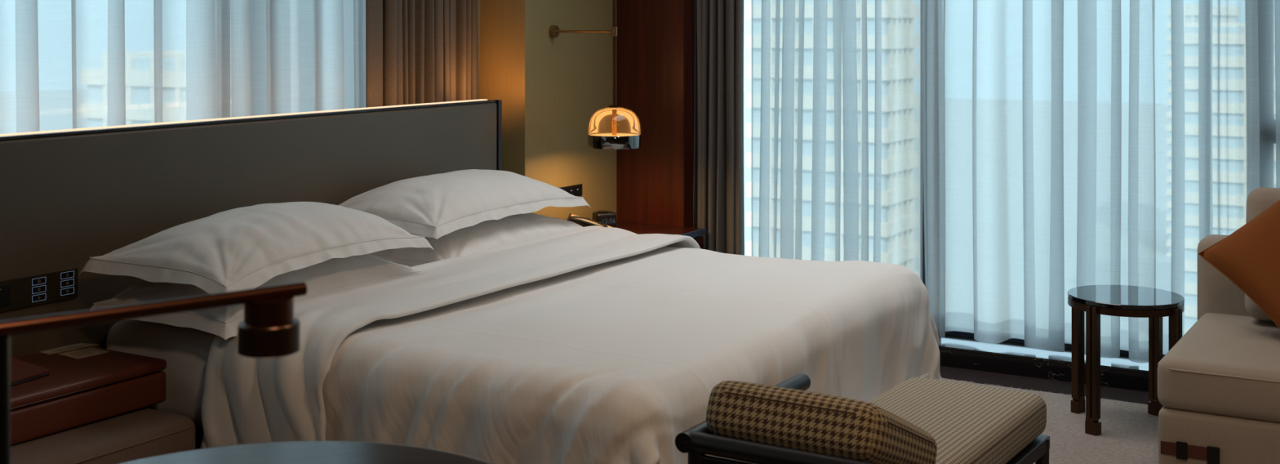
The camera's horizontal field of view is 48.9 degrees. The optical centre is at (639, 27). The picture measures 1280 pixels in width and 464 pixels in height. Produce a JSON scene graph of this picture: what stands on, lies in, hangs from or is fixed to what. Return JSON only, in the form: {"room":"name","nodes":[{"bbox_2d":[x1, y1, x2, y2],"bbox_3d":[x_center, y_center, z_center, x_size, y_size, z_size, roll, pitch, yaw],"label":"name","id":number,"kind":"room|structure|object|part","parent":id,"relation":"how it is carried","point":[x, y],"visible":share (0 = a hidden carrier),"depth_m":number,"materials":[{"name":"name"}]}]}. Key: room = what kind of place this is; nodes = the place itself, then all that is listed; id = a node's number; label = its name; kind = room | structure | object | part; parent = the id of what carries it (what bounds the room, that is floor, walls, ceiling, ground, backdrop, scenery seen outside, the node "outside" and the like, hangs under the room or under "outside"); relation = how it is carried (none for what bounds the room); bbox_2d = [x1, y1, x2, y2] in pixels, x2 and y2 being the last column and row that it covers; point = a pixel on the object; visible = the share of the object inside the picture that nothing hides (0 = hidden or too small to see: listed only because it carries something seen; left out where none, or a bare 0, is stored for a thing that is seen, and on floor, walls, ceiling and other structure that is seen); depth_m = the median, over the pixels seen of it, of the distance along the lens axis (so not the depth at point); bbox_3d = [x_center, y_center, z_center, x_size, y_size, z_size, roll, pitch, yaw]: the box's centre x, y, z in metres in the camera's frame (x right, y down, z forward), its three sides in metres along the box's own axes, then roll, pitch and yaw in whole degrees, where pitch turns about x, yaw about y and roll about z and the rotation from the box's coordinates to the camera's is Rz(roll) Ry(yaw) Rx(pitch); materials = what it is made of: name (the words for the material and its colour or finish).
{"room":"hotel room","nodes":[
{"label":"hotel room","id":0,"kind":"room"},
{"bbox_2d":[477,0,616,220],"bbox_3d":[-0.503,0.025,6.598,0.650,2.750,1.045,0,0,31],"label":"wall","id":1,"kind":"structure","parent":0,"point":[549,89],"depth_m":6.17,"materials":[{"name":"beige paint"}]},
{"bbox_2d":[365,0,478,107],"bbox_3d":[-0.892,0.100,5.771,0.096,2.560,0.770,0,0,31],"label":"drape","id":2,"kind":"object","parent":1,"relation":"hanging from","point":[430,55],"visible":0.31,"depth_m":5.73,"materials":[{"name":"brown fabric"}]},
{"bbox_2d":[560,183,582,195],"bbox_3d":[-0.309,0.732,6.273,0.012,0.052,0.192,0,0,31],"label":"wall socket","id":3,"kind":"object","parent":1,"relation":"attached to","point":[576,189],"visible":0.61,"depth_m":6.30,"materials":[{"name":"black plastic"}]},
{"bbox_2d":[568,186,573,195],"bbox_3d":[-0.307,0.732,6.270,0.003,0.038,0.038,0,0,31],"label":"switch","id":4,"kind":"object","parent":3,"relation":"attached to","point":[571,188],"depth_m":6.27,"materials":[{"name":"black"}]},
{"bbox_2d":[574,186,579,195],"bbox_3d":[-0.281,0.732,6.313,0.003,0.038,0.038,0,0,31],"label":"switch","id":5,"kind":"object","parent":3,"relation":"attached to","point":[576,188],"depth_m":6.31,"materials":[{"name":"black plastic"}]},
{"bbox_2d":[616,0,695,227],"bbox_3d":[0.121,0.025,6.662,0.360,2.750,0.300,0,0,31],"label":"wall","id":6,"kind":"structure","parent":0,"point":[655,38],"depth_m":6.52,"materials":[{"name":"brown wood"}]},
{"bbox_2d":[693,0,744,255],"bbox_3d":[0.361,0.020,6.449,0.301,2.560,0.140,0,0,34],"label":"drape","id":7,"kind":"object","parent":6,"relation":"hanging from","point":[718,205],"visible":0.79,"depth_m":6.41,"materials":[{"name":"fabric"}]},
{"bbox_2d":[937,333,1148,391],"bbox_3d":[2.996,1.359,4.981,6.299,0.082,0.336,0,0,31],"label":"window sill","id":8,"kind":"structure","parent":6,"relation":"attached to","point":[1011,357],"depth_m":5.67,"materials":[{"name":"black stone"}]},
{"bbox_2d":[922,198,1165,357],"bbox_3d":[3.048,0.019,5.070,6.300,2.598,0.070,0,0,31],"label":"window","id":9,"kind":"structure","parent":6,"relation":"in","point":[1067,344],"depth_m":6.02,"materials":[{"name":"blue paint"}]},
{"bbox_2d":[939,365,1150,404],"bbox_3d":[0.760,1.450,2.135,7.460,0.100,7.850,0,0,31],"label":"floor","id":10,"kind":"structure","parent":0,"point":[948,372],"depth_m":5.54,"materials":[{"name":"carpet"}]},
{"bbox_2d":[10,407,195,463],"bbox_3d":[-1.644,1.201,3.315,0.504,0.398,1.124,0,0,31],"label":"ottoman","id":11,"kind":"object","parent":10,"relation":"on","point":[143,432],"visible":0.52,"depth_m":3.49,"materials":[{"name":"fabric"}]},
{"bbox_2d":[10,346,166,444],"bbox_3d":[-1.672,0.943,3.445,0.388,0.114,1.044,0,0,31],"label":"nightstand","id":12,"kind":"object","parent":11,"relation":"on","point":[76,392],"visible":0.87,"depth_m":3.58,"materials":[{"name":"brown wood"}]},
{"bbox_2d":[10,356,49,386],"bbox_3d":[-1.611,0.869,3.516,0.145,0.034,0.220,0,0,23],"label":"leather folder","id":13,"kind":"object","parent":12,"relation":"on","point":[21,371],"visible":0.63,"depth_m":3.56,"materials":[{"name":"brown leather"}]},
{"bbox_2d":[40,342,98,354],"bbox_3d":[-1.579,0.885,3.889,0.055,0.001,0.151,0,0,36],"label":"note card","id":14,"kind":"object","parent":12,"relation":"on","point":[70,347],"visible":1,"depth_m":3.88,"materials":[{"name":"paper"}]},
{"bbox_2d":[51,343,86,351],"bbox_3d":[-1.578,0.884,3.888,0.032,0.001,0.103,0,0,31],"label":"pen","id":15,"kind":"object","parent":14,"relation":"on","point":[84,344],"depth_m":3.89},
{"bbox_2d":[57,346,109,358],"bbox_3d":[-1.512,0.884,3.829,0.096,0.002,0.101,0,0,37],"label":"note card","id":16,"kind":"object","parent":12,"relation":"on","point":[91,351],"visible":1,"depth_m":3.82,"materials":[{"name":"paper"}]},
{"bbox_3d":[-1.681,0.901,3.429,0.384,0.030,1.004,0,0,31],"label":"lid","id":17,"kind":"part","parent":12,"relation":"part of","materials":[{"name":"brown wood"}]},
{"bbox_2d":[118,440,493,463],"bbox_3d":[-0.500,1.025,1.820,0.800,0.750,0.800,0,0,-19],"label":"round table","id":18,"kind":"object","parent":10,"relation":"on","point":[291,451],"visible":1,"depth_m":2.14,"materials":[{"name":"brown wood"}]},
{"bbox_2d":[0,281,306,463],"bbox_3d":[-0.591,0.487,1.660,0.427,0.324,0.100,0,0,-41],"label":"desk lamp","id":19,"kind":"object","parent":18,"relation":"on","point":[269,328],"visible":1,"depth_m":1.71,"materials":[{"name":"brown wood"}]},
{"bbox_3d":[-0.707,0.489,1.560,0.017,0.295,0.017,0,0,31],"label":"post","id":20,"kind":"part","parent":19,"relation":"part of","materials":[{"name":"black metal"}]},
{"bbox_3d":[-0.591,0.334,1.660,0.427,0.017,0.017,0,0,-41],"label":"arm","id":21,"kind":"part","parent":19,"relation":"part of","materials":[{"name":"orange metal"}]},
{"bbox_3d":[-0.466,0.389,1.769,0.076,0.037,0.076,0,0,31],"label":"lamp shade","id":22,"kind":"part","parent":19,"relation":"part of","materials":[{"name":"brown metal"}]},
{"bbox_2d":[615,221,706,248],"bbox_3d":[-0.143,1.155,6.083,0.483,0.491,0.955,0,0,31],"label":"nightstand","id":23,"kind":"object","parent":10,"relation":"on","point":[696,233],"visible":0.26,"depth_m":6.35,"materials":[{"name":"brown wood"}]},
{"bbox_2d":[567,213,611,226],"bbox_3d":[-0.211,0.862,6.138,0.200,0.094,0.200,0,0,1],"label":"telephone","id":24,"kind":"object","parent":23,"relation":"on","point":[583,221],"visible":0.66,"depth_m":6.05,"materials":[{"name":"black plastic"}]},
{"bbox_2d":[592,210,616,227],"bbox_3d":[-0.161,0.869,6.370,0.095,0.077,0.076,0,0,-21],"label":"alarm clock","id":25,"kind":"object","parent":23,"relation":"on","point":[608,217],"visible":0.81,"depth_m":6.34,"materials":[{"name":"black plastic"}]},
{"bbox_3d":[0.048,1.029,5.973,0.014,0.172,0.920,0,0,31],"label":"drawer","id":26,"kind":"part","parent":23,"relation":"part of","materials":[{"name":"brown wood"}]},
{"bbox_2d":[942,377,1158,463],"bbox_3d":[1.724,1.393,3.416,5.300,0.010,3.237,0,0,31],"label":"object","id":27,"kind":"structure","parent":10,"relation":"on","point":[1129,434],"depth_m":4.82,"materials":[{"name":"carpet"}]},
{"bbox_2d":[106,319,537,463],"bbox_3d":[-0.300,1.107,4.369,1.775,0.560,1.921,0,0,31],"label":"bed","id":28,"kind":"object","parent":27,"relation":"on","point":[185,350],"visible":0.05,"depth_m":3.85,"materials":[{"name":"black"}]},
{"bbox_2d":[89,280,244,339],"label":"pillow","id":29,"kind":"object","parent":28,"relation":"on","point":[223,322],"depth_m":3.77,"materials":[{"name":"white fabric"}]},
{"bbox_2d":[0,98,502,357],"bbox_3d":[-2.212,0.770,2.950,0.092,0.961,6.365,0,0,31],"label":"headboard","id":30,"kind":"object","parent":28,"relation":"attached to","point":[68,197],"visible":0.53,"depth_m":4.24,"materials":[{"name":"fabric"}]},
{"bbox_2d":[0,266,77,311],"bbox_3d":[-1.762,0.713,3.617,0.010,0.084,0.742,0,0,31],"label":"switch panel","id":31,"kind":"object","parent":30,"relation":"attached to","point":[24,291],"visible":1,"depth_m":3.83,"materials":[{"name":"brown plastic"}]},
{"bbox_2d":[0,283,10,306],"bbox_3d":[-1.747,0.712,3.637,0.001,0.058,0.270,0,0,31],"label":"socket","id":32,"kind":"object","parent":31,"relation":"attached to","point":[5,288],"depth_m":3.74,"materials":[{"name":"black plastic"}]},
{"bbox_3d":[-1.588,0.732,3.903,0.001,0.018,0.043,0,0,31],"label":"light frame","id":33,"kind":"part","parent":31,"relation":"part of","materials":[{"name":"silver metal"}]},
{"bbox_3d":[-1.588,0.709,3.903,0.001,0.018,0.043,0,0,31],"label":"light frame","id":34,"kind":"part","parent":31,"relation":"part of","materials":[{"name":"silver metal"}]},
{"bbox_3d":[-1.588,0.686,3.903,0.001,0.018,0.043,0,0,31],"label":"light frame","id":35,"kind":"part","parent":31,"relation":"part of","materials":[{"name":"silver metal"}]},
{"bbox_3d":[-2.170,0.771,3.021,0.092,0.958,6.200,0,0,31],"label":"frame","id":36,"kind":"part","parent":30,"relation":"part of","materials":[{"name":"black"}]},
{"bbox_2d":[255,253,423,300],"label":"pillow","id":37,"kind":"object","parent":28,"relation":"on","point":[326,276],"depth_m":4.11,"materials":[{"name":"white fabric"}]},
{"bbox_2d":[79,201,434,293],"bbox_3d":[-1.078,0.605,4.078,0.537,0.180,0.887,0,0,28],"label":"pillow","id":38,"kind":"object","parent":37,"relation":"on","point":[245,247],"visible":0.99,"depth_m":3.83,"materials":[{"name":"white fabric"}]},
{"bbox_2d":[368,212,582,266],"bbox_3d":[-0.606,0.747,5.035,0.576,0.162,0.970,0,0,31],"label":"pillow","id":39,"kind":"object","parent":28,"relation":"on","point":[485,235],"visible":0.37,"depth_m":4.78,"materials":[{"name":"white fabric"}]},
{"bbox_2d":[338,168,590,239],"bbox_3d":[-0.655,0.599,5.013,0.567,0.163,0.933,0,0,31],"label":"pillow","id":40,"kind":"object","parent":39,"relation":"on","point":[435,206],"visible":0.92,"depth_m":4.77,"materials":[{"name":"white fabric"}]},
{"bbox_2d":[200,225,942,463],"bbox_3d":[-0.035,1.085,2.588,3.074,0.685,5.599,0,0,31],"label":"duvet","id":41,"kind":"object","parent":28,"relation":"on","point":[609,344],"visible":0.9,"depth_m":3.65,"materials":[{"name":"white fabric"}]},
{"bbox_2d":[675,373,1049,463],"bbox_3d":[0.576,1.113,3.341,0.431,0.548,1.320,0,0,32],"label":"bench","id":42,"kind":"object","parent":27,"relation":"on","point":[968,423],"visible":0.73,"depth_m":3.49,"materials":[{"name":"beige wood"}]},
{"bbox_3d":[0.118,1.129,2.937,0.038,0.518,0.038,0,0,32],"label":"leg","id":43,"kind":"part","parent":42,"relation":"part of","materials":[{"name":"black wood"}]},
{"bbox_3d":[0.275,0.995,2.839,0.350,0.210,0.016,0,0,32],"label":"head panel","id":44,"kind":"part","parent":42,"relation":"part of","materials":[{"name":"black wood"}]},
{"bbox_3d":[0.246,0.863,3.179,0.042,0.046,0.586,0,0,32],"label":"arm rail","id":45,"kind":"part","parent":42,"relation":"part of","materials":[{"name":"black wood"}]},
{"bbox_3d":[0.275,0.865,2.839,0.410,0.042,0.042,0,0,32],"label":"head rail","id":46,"kind":"part","parent":42,"relation":"part of","materials":[{"name":"black wood"}]},
{"bbox_2d":[706,380,937,463],"bbox_3d":[0.389,0.858,3.003,0.400,0.220,0.361,0,0,34],"label":"bolster cushion","id":47,"kind":"object","parent":42,"relation":"on","point":[784,416],"visible":0.78,"depth_m":2.86,"materials":[{"name":"brown fabric"}]},
{"bbox_3d":[0.601,1.038,3.361,0.400,0.139,1.260,0,0,32],"label":"seat","id":48,"kind":"part","parent":42,"relation":"part of","materials":[{"name":"beige fabric"}]},
{"bbox_3d":[0.585,1.117,3.335,0.400,0.037,1.320,0,0,32],"label":"frame","id":49,"kind":"part","parent":42,"relation":"part of","materials":[{"name":"black wood"}]},
{"bbox_3d":[1.079,1.244,3.775,0.038,0.288,0.038,0,0,32],"label":"leg","id":50,"kind":"part","parent":42,"relation":"part of","materials":[{"name":"black wood"}]},
{"bbox_2d":[1067,284,1184,435],"bbox_3d":[1.700,1.162,4.930,0.388,0.452,0.388,0,0,17],"label":"side table","id":51,"kind":"object","parent":27,"relation":"on","point":[1122,300],"visible":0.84,"depth_m":4.85,"materials":[{"name":"dark brown wood"},{"name":"black glass"}]},
{"bbox_3d":[1.582,1.171,5.083,0.044,0.433,0.032,0,0,-38],"label":"leg","id":52,"kind":"part","parent":51,"relation":"part of","materials":[{"name":"brown wood"}]},
{"bbox_3d":[1.549,1.171,4.810,0.032,0.433,0.044,0,0,-39],"label":"leg","id":53,"kind":"part","parent":51,"relation":"part of","materials":[{"name":"brown wood"}]},
{"bbox_3d":[1.700,0.944,4.930,0.388,0.016,0.388,0,0,31],"label":"glass","id":54,"kind":"part","parent":51,"relation":"part of","materials":[{"name":"black glass"}]},
{"bbox_3d":[1.851,1.171,5.050,0.032,0.433,0.044,0,0,-39],"label":"leg","id":55,"kind":"part","parent":51,"relation":"part of","materials":[{"name":"brown wood"}]},
{"bbox_3d":[1.818,1.171,4.777,0.044,0.433,0.032,0,0,-38],"label":"leg","id":56,"kind":"part","parent":51,"relation":"part of","materials":[{"name":"brown wood"}]},
{"bbox_2d":[1157,186,1279,463],"bbox_3d":[2.156,0.950,4.157,1.073,0.875,0.942,0,0,31],"label":"sofa","id":57,"kind":"object","parent":27,"relation":"on","point":[1219,384],"visible":0.94,"depth_m":3.99,"materials":[{"name":"fabric"}]},
{"bbox_2d":[1157,312,1279,422],"bbox_3d":[2.131,1.019,4.106,1.058,0.169,0.822,0,0,31],"label":"seat cushion","id":58,"kind":"object","parent":57,"relation":"on","point":[1225,368],"depth_m":3.99,"materials":[{"name":"fabric"}]},
{"bbox_3d":[2.346,0.930,4.491,1.060,0.460,0.166,0,0,31],"label":"backrest","id":59,"kind":"part","parent":57,"relation":"part of","materials":[{"name":"fabric"}]},
{"bbox_2d":[1198,199,1279,328],"bbox_3d":[2.021,0.705,4.253,0.327,0.509,0.544,0,0,-30],"label":"throw pillow","id":60,"kind":"object","parent":57,"relation":"on","point":[1249,256],"visible":1,"depth_m":4.27,"materials":[{"name":"orange fabric"}]},
{"bbox_2d":[1244,186,1279,320],"bbox_3d":[2.305,0.725,4.341,0.800,0.426,0.242,0,0,31],"label":"cushion","id":61,"kind":"object","parent":57,"relation":"on","point":[1260,199],"depth_m":4.47,"materials":[{"name":"fabric"}]},
{"bbox_3d":[3.040,-1.315,5.057,6.300,0.070,0.100,0,0,31],"label":"wall","id":62,"kind":"structure","parent":0,"visible":0},
{"bbox_2d":[751,0,924,280],"bbox_3d":[0.851,0.021,6.202,0.837,2.562,0.109,0,0,33],"label":"sheer curtain","id":63,"kind":"object","parent":62,"relation":"hanging from","point":[837,86],"visible":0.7,"depth_m":6.16,"materials":[{"name":"white fabric"}]},
{"bbox_2d":[923,0,1219,362],"bbox_3d":[1.718,0.021,5.693,1.204,2.562,0.144,0,0,33],"label":"sheer curtain","id":64,"kind":"object","parent":62,"relation":"hanging from","point":[1068,144],"visible":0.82,"depth_m":5.67,"materials":[{"name":"white fabric"}]},
{"bbox_2d":[1219,0,1279,235],"bbox_3d":[3.939,0.021,4.389,3.984,2.562,0.165,0,0,31],"label":"sheer curtain","id":65,"kind":"object","parent":62,"relation":"hanging from","point":[1250,29],"visible":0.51,"depth_m":5.35,"materials":[{"name":"white fabric"}]},
{"label":"outside","id":66,"kind":"structure","parent":0,"visible":0},
{"bbox_2d":[743,92,751,255],"bbox_3d":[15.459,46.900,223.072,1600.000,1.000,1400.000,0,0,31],"label":"building","id":67,"kind":"structure","parent":66,"point":[747,110],"depth_m":454.57,"materials":[{"name":"grey"}]},
{"bbox_2d":[746,4,751,256],"bbox_3d":[19.502,-6.100,142.324,15.000,106.350,9.000,0,0,31],"label":"apartment tower","id":68,"kind":"structure","parent":67,"relation":"on","point":[748,252],"depth_m":142.16,"materials":[{"name":"beige glass"}]},
{"bbox_3d":[0.760,-1.400,2.135,7.460,0.100,7.850,0,0,31],"label":"ceiling","id":69,"kind":"structure","parent":0,"visible":0},
{"bbox_2d":[549,0,641,149],"bbox_3d":[-0.197,-0.420,6.048,0.434,1.860,0.231,0,0,31],"label":"pendant lamp","id":70,"kind":"object","parent":69,"relation":"hanging from","point":[614,140],"visible":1,"depth_m":5.99,"materials":[{"name":"gold metal"}]},
{"bbox_3d":[-0.375,0.018,6.153,0.021,0.052,0.052,0,0,31],"label":"wall plate","id":71,"kind":"part","parent":70,"relation":"part of","materials":[{"name":"gold metal"}]},
{"bbox_3d":[-0.242,0.018,6.075,0.286,0.011,0.011,0,0,31],"label":"arm","id":72,"kind":"part","parent":70,"relation":"part of","materials":[{"name":"gold metal"}]},
{"bbox_3d":[-2.511,-1.275,3.399,0.140,0.150,6.505,0,0,31],"label":"wall","id":73,"kind":"structure","parent":0,"visible":0},
{"bbox_2d":[0,0,383,133],"bbox_3d":[-2.508,-0.075,3.102,0.128,2.210,5.894,0,0,31],"label":"sheer curtain","id":74,"kind":"object","parent":73,"relation":"hanging from","point":[64,64],"visible":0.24,"depth_m":4.67,"materials":[{"name":"white fabric"}]}
]}

